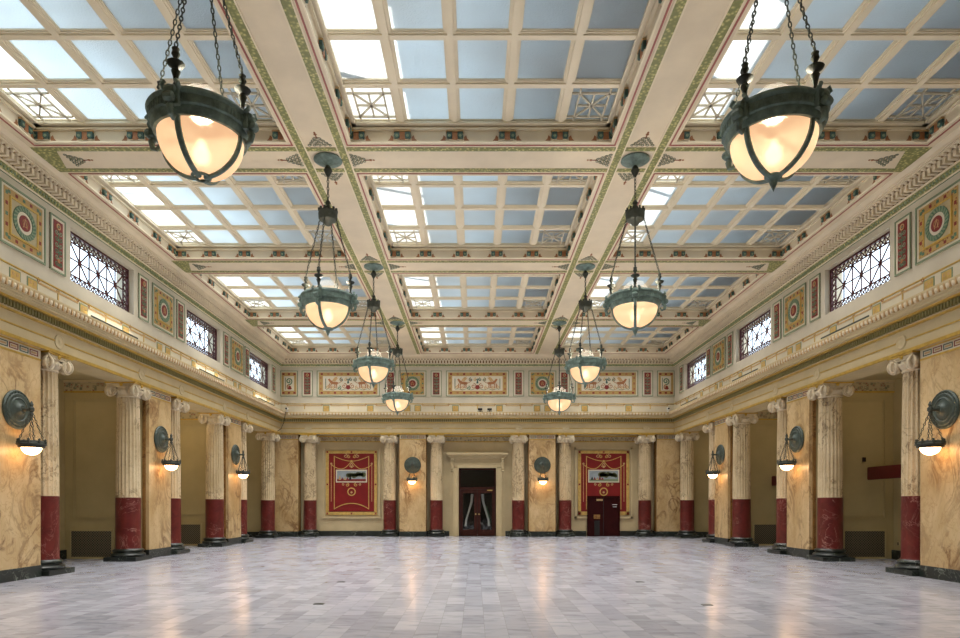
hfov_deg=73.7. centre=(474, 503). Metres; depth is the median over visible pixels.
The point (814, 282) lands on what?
panel
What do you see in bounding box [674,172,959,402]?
wall
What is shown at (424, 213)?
skylight
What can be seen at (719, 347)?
panel
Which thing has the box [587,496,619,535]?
door
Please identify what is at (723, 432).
pier
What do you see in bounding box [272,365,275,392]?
panel
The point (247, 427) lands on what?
fluted column
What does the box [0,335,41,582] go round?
pier
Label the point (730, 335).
panel
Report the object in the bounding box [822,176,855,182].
grille
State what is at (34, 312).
entablature
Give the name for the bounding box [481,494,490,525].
drape
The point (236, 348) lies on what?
panel
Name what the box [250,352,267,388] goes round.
skylight
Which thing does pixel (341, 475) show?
picture frame
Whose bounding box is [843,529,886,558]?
air vent
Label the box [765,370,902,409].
ceiling
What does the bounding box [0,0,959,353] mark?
ceiling
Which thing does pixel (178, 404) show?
fluted column
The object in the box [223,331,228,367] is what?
panel
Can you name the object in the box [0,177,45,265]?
panel
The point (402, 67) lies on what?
skylight
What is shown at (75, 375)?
ceiling
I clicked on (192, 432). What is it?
wall
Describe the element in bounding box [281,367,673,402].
wall
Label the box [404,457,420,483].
sconce
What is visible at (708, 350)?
panel
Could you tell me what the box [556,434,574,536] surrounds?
fluted column
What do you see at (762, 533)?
air vent
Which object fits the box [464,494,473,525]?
drape
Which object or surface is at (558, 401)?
pendant lamp
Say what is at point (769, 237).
grille
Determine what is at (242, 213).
skylight
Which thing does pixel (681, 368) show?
panel
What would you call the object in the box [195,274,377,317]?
skylight
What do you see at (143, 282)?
panel
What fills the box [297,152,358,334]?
pendant lamp
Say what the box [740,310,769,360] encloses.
skylight
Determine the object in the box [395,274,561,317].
skylight
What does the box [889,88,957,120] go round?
grille
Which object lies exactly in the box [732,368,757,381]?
strip light
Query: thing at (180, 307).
panel
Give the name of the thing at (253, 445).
wall
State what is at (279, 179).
grille
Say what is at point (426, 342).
grille
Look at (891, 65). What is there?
skylight
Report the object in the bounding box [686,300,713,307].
grille
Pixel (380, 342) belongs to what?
grille
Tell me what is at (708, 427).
fluted column
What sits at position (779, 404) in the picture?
fluted column
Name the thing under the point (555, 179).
grille
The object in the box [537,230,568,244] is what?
grille
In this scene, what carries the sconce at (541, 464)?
attached to the pier at (541, 498)
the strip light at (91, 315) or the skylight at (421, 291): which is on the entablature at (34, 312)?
the strip light at (91, 315)
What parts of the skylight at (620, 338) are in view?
glass pane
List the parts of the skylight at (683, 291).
glass pane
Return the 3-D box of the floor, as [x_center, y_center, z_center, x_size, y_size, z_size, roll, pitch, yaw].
[0.115,1.615,13.500,23.200,0.250,33.600,0,0,0]
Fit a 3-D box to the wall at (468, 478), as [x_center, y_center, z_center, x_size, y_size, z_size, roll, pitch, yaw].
[0.115,-0.985,30.490,18.800,4.950,1.620,0,0,0]
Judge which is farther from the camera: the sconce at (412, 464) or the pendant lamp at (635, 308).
the sconce at (412, 464)
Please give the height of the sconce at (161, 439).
1.265 m
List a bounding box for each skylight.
[0,0,286,142]
[70,231,128,311]
[75,175,347,258]
[187,310,216,360]
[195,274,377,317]
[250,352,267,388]
[260,327,393,352]
[301,0,665,142]
[361,175,599,258]
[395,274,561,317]
[414,327,541,352]
[561,327,695,352]
[578,274,761,317]
[611,175,885,258]
[675,0,959,142]
[687,352,705,388]
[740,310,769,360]
[830,231,889,311]
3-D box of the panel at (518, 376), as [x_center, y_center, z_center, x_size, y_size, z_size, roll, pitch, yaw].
[1.985,-5.475,29.083,0.500,1.170,0.050,0,0,0]
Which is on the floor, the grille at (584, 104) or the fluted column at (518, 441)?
the fluted column at (518, 441)
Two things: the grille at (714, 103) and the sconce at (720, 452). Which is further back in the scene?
the sconce at (720, 452)
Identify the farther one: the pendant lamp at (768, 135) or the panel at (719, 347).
the panel at (719, 347)
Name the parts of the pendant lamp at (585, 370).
chain, stem knob, lamp shade, ceiling plate, chain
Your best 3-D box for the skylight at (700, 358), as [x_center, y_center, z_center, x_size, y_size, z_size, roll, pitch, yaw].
[9.260,-5.475,26.400,0.130,1.170,2.600,0,0,0]
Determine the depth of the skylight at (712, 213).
15.56 m
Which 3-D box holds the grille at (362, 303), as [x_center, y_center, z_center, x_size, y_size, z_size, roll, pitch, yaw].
[-3.955,-7.075,22.611,0.740,0.030,0.918,0,0,0]
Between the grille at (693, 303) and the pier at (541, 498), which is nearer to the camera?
the grille at (693, 303)
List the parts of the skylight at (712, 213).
glass pane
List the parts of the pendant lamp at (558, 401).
lamp shade, ceiling plate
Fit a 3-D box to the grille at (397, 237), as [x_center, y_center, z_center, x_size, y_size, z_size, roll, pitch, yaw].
[-1.837,-7.075,16.983,0.776,0.030,0.915,0,0,0]
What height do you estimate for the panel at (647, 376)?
1.170 m
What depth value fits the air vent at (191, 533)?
23.07 m
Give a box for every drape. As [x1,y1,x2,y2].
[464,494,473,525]
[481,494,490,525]
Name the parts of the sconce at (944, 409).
chain, chain, lamp shade, chain, arm, chain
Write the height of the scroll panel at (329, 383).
1.170 m
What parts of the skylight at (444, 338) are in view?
glass pane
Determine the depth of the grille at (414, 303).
22.65 m
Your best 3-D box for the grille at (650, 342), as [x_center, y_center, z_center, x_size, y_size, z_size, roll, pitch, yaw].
[7.945,-7.075,27.935,0.740,0.030,0.830,0,0,0]
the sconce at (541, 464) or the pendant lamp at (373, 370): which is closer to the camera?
the pendant lamp at (373, 370)
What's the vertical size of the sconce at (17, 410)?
1.265 m
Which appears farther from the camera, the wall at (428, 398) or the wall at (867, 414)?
the wall at (428, 398)
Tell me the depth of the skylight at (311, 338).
27.34 m
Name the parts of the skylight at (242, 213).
glass pane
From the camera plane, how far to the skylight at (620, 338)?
27.34 m
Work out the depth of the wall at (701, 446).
28.78 m
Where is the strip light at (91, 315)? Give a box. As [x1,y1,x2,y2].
[91,315,137,338]
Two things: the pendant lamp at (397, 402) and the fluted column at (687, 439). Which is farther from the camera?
the fluted column at (687, 439)
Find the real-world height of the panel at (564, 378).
1.170 m
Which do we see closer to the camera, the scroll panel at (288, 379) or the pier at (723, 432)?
the pier at (723, 432)
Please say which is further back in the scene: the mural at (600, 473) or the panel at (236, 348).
the mural at (600, 473)
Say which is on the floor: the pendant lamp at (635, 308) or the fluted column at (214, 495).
the fluted column at (214, 495)
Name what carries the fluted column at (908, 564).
on the floor
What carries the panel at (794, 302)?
attached to the wall at (952, 254)
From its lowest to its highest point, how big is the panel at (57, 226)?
1.170 m
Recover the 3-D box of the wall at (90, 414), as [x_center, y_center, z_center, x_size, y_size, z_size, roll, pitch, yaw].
[-10.135,-0.960,18.120,2.100,4.900,1.500,0,0,0]
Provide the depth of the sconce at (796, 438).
18.02 m
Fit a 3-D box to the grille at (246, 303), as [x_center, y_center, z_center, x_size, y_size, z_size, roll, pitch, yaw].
[-7.715,-7.075,22.611,0.740,0.030,0.918,0,0,0]
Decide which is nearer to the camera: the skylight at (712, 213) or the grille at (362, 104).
the grille at (362, 104)
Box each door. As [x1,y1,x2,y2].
[447,452,507,535]
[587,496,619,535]
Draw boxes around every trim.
[0,124,959,366]
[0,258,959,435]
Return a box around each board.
[772,476,776,485]
[867,464,900,479]
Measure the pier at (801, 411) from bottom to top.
4.660 m
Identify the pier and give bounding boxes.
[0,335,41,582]
[142,388,170,557]
[223,417,240,544]
[275,435,300,536]
[399,434,426,536]
[527,434,555,536]
[654,435,679,536]
[714,417,732,544]
[786,388,815,557]
[919,336,959,582]
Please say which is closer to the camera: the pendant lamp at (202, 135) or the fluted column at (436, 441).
the pendant lamp at (202, 135)
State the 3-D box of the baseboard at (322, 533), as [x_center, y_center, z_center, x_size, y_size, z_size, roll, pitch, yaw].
[0.115,1.370,29.720,16.400,0.240,0.060,0,0,0]
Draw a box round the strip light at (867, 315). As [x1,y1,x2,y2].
[821,315,868,338]
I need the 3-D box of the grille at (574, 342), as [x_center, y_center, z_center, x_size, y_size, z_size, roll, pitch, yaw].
[4.185,-7.075,27.935,0.740,0.030,0.830,0,0,0]
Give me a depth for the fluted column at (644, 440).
29.18 m
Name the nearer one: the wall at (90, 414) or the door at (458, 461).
the wall at (90, 414)
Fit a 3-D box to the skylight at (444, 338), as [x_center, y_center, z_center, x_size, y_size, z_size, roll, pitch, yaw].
[0.115,-6.925,26.355,5.180,0.410,4.190,0,0,0]
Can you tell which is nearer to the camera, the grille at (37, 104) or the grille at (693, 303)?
the grille at (37, 104)
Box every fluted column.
[41,350,74,575]
[103,381,151,561]
[171,397,189,554]
[198,413,230,546]
[241,421,252,542]
[255,432,279,537]
[299,434,320,536]
[380,434,398,536]
[427,434,445,536]
[509,434,527,536]
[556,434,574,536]
[634,434,655,536]
[675,432,699,537]
[702,421,714,542]
[725,413,758,546]
[767,397,786,554]
[806,381,854,561]
[886,350,919,575]
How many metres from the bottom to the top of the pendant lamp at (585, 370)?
3.450 m
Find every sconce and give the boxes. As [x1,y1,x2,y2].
[2,390,46,454]
[154,426,180,470]
[231,444,249,478]
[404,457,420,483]
[534,457,550,483]
[706,444,724,478]
[777,426,803,470]
[914,390,959,454]
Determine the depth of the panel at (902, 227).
13.50 m
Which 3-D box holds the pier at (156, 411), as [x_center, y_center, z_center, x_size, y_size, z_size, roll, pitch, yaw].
[-8.987,-0.840,18.120,0.176,4.660,1.320,0,0,0]
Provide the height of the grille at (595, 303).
0.030 m
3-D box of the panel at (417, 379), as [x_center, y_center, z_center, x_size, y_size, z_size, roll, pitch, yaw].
[-2.835,-5.475,29.076,1.260,1.170,0.065,0,0,0]
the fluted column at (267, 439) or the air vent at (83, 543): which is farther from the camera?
the fluted column at (267, 439)
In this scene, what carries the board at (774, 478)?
attached to the wall at (763, 434)
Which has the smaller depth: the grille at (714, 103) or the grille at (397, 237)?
the grille at (714, 103)
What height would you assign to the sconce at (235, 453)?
1.265 m
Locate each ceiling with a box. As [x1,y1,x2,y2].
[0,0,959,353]
[58,370,190,409]
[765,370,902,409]
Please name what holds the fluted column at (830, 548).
on the floor
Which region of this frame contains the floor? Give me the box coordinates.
[0,536,959,637]
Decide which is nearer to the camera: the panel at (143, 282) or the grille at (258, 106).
the grille at (258, 106)
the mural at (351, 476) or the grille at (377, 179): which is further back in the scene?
the mural at (351, 476)
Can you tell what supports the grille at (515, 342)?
attached to the skylight at (444, 338)
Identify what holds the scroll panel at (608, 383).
attached to the wall at (428, 398)
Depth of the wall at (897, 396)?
17.29 m
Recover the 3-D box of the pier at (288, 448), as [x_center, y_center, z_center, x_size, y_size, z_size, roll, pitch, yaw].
[-8.605,-0.840,29.432,1.110,4.660,0.456,0,0,0]
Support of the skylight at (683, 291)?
attached to the ceiling at (275, 40)
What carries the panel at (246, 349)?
attached to the wall at (7, 253)
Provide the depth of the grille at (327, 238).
17.01 m
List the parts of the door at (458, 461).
frame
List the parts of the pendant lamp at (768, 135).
chain, chain, knob, lamp shade, chain, chain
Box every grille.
[5,88,72,120]
[104,176,138,182]
[164,230,203,244]
[224,88,274,120]
[243,300,269,307]
[276,176,306,182]
[288,340,307,344]
[309,230,338,244]
[346,88,395,120]
[357,300,366,307]
[374,176,408,182]
[375,340,390,344]
[390,230,420,244]
[411,300,434,307]
[424,340,441,344]
[513,340,530,344]
[522,300,544,307]
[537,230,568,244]
[552,176,586,182]
[564,340,579,344]
[567,88,616,120]
[592,300,603,307]
[620,230,649,244]
[647,340,666,344]
[654,176,683,182]
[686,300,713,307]
[688,88,738,120]
[755,230,794,244]
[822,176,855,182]
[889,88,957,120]
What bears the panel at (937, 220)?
attached to the wall at (952, 254)
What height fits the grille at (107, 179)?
0.030 m
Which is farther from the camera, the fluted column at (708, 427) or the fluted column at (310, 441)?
the fluted column at (310, 441)
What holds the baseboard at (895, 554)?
attached to the wall at (897, 396)
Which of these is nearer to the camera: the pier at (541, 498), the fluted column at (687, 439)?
the fluted column at (687, 439)
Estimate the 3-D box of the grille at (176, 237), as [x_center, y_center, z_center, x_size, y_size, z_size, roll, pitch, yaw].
[-7.715,-7.075,16.983,0.740,0.030,0.915,0,0,0]
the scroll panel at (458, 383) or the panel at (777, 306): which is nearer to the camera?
the panel at (777, 306)
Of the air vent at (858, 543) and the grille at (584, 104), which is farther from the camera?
the air vent at (858, 543)
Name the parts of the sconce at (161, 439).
arm, lamp shade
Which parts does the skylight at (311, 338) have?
glass pane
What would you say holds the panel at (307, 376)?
attached to the wall at (428, 398)
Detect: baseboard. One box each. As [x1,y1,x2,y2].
[60,532,258,558]
[301,531,653,535]
[696,532,900,558]
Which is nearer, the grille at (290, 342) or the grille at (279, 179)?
the grille at (279, 179)
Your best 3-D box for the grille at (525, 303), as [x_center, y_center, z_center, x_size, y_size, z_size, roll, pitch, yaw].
[2.067,-7.075,22.611,0.776,0.030,0.918,0,0,0]
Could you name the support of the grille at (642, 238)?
attached to the skylight at (712, 213)
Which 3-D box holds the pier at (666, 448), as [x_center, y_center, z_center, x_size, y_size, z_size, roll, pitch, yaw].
[8.835,-0.840,29.432,1.110,4.660,0.456,0,0,0]
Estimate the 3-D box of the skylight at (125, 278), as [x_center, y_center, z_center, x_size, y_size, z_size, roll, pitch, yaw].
[-9.030,-5.475,15.280,0.130,1.170,2.600,0,0,0]
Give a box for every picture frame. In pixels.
[336,470,366,481]
[588,470,618,481]
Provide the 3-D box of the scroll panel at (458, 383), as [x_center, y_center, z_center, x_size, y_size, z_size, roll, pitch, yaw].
[0.115,-5.475,29.081,2.860,1.170,0.054,0,0,0]
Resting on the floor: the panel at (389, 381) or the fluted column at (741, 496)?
the fluted column at (741, 496)
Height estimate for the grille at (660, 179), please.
0.030 m
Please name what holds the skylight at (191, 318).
in the wall at (7, 253)
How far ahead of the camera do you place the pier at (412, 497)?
29.19 m
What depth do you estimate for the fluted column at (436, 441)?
29.18 m
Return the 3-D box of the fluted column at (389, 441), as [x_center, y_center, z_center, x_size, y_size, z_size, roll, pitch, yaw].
[-3.915,-0.840,29.420,0.842,4.660,0.842,0,0,0]
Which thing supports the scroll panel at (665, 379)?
attached to the wall at (428, 398)
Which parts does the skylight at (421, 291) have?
glass pane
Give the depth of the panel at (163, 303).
18.05 m
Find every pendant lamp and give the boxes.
[144,0,258,184]
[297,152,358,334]
[352,263,394,387]
[381,321,413,415]
[542,321,575,414]
[564,263,606,387]
[603,152,667,335]
[720,0,833,191]
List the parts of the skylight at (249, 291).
glass pane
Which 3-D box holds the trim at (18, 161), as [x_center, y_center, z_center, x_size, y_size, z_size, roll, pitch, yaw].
[0.115,-6.475,13.050,17.900,0.530,32.100,0,0,0]
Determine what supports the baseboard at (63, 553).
attached to the wall at (61, 395)
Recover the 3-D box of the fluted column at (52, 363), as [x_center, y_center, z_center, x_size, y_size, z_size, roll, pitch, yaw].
[-9.185,-0.840,13.600,0.886,4.660,0.886,0,0,0]
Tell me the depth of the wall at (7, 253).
16.42 m
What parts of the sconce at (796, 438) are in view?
lamp shade, arm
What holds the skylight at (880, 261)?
in the wall at (952, 254)
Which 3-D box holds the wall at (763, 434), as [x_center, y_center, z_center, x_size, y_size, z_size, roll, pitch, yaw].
[10.365,-0.960,23.750,2.100,4.900,1.500,0,0,0]
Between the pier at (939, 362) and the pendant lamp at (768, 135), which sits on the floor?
the pier at (939, 362)
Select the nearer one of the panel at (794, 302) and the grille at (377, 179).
the grille at (377, 179)
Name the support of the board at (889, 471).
attached to the wall at (867, 414)
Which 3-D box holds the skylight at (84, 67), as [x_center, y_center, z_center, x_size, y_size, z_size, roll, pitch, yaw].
[-5.835,-6.925,9.640,5.000,0.410,4.560,0,0,0]
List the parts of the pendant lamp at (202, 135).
chain, chain, lamp shade, chain, chain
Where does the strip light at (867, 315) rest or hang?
on the entablature at (34, 312)
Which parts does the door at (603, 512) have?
panel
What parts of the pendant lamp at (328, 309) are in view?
chain, chain, knob, stem knob, stem chain, lamp shade, ceiling plate, chain, chain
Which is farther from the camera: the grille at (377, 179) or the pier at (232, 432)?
the pier at (232, 432)
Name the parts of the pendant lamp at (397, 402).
lamp shade, ceiling plate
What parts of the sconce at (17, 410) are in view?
chain, arm, lamp shade, chain, chain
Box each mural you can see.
[323,447,380,517]
[575,447,632,517]
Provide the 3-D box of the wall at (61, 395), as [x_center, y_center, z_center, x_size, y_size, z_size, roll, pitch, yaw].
[-10.235,-1.110,13.500,2.700,5.200,33.000,0,0,0]
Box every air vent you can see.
[69,529,113,558]
[181,523,201,544]
[752,523,775,544]
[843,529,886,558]
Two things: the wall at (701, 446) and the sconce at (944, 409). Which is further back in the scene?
the wall at (701, 446)
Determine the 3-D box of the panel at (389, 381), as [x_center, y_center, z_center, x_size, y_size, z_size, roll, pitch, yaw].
[-3.835,-5.475,29.083,0.500,1.170,0.050,0,0,0]
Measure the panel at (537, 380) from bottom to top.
1.170 m
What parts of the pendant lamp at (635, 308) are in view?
chain, stem knob, stem chain, chain, lamp shade, ceiling plate, knob, chain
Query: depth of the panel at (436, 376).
29.07 m
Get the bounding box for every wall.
[0,171,280,402]
[58,379,64,549]
[63,380,141,558]
[180,410,205,540]
[246,430,274,531]
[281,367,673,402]
[301,436,653,535]
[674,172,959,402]
[680,430,708,531]
[750,410,777,536]
[816,380,894,558]
[893,378,902,550]
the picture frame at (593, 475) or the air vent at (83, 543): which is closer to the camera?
the air vent at (83, 543)
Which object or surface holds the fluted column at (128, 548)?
on the floor
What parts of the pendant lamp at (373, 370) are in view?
chain, lamp shade, ceiling plate, stem knob, chain, chain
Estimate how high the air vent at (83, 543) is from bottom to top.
0.800 m
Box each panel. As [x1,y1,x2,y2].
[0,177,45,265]
[49,212,65,276]
[138,273,148,322]
[152,282,174,336]
[176,299,184,342]
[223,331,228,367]
[230,336,243,375]
[244,346,249,378]
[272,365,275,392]
[280,371,297,395]
[302,371,312,395]
[317,371,379,395]
[385,371,395,392]
[399,371,425,395]
[431,371,441,395]
[446,371,508,395]
[513,371,523,395]
[528,371,555,395]
[560,371,569,392]
[575,371,637,395]
[642,371,652,395]
[657,371,674,395]
[679,364,683,392]
[706,346,710,378]
[712,336,725,375]
[727,331,732,367]
[773,299,781,342]
[783,282,806,336]
[809,273,820,322]
[894,212,911,276]
[915,179,959,265]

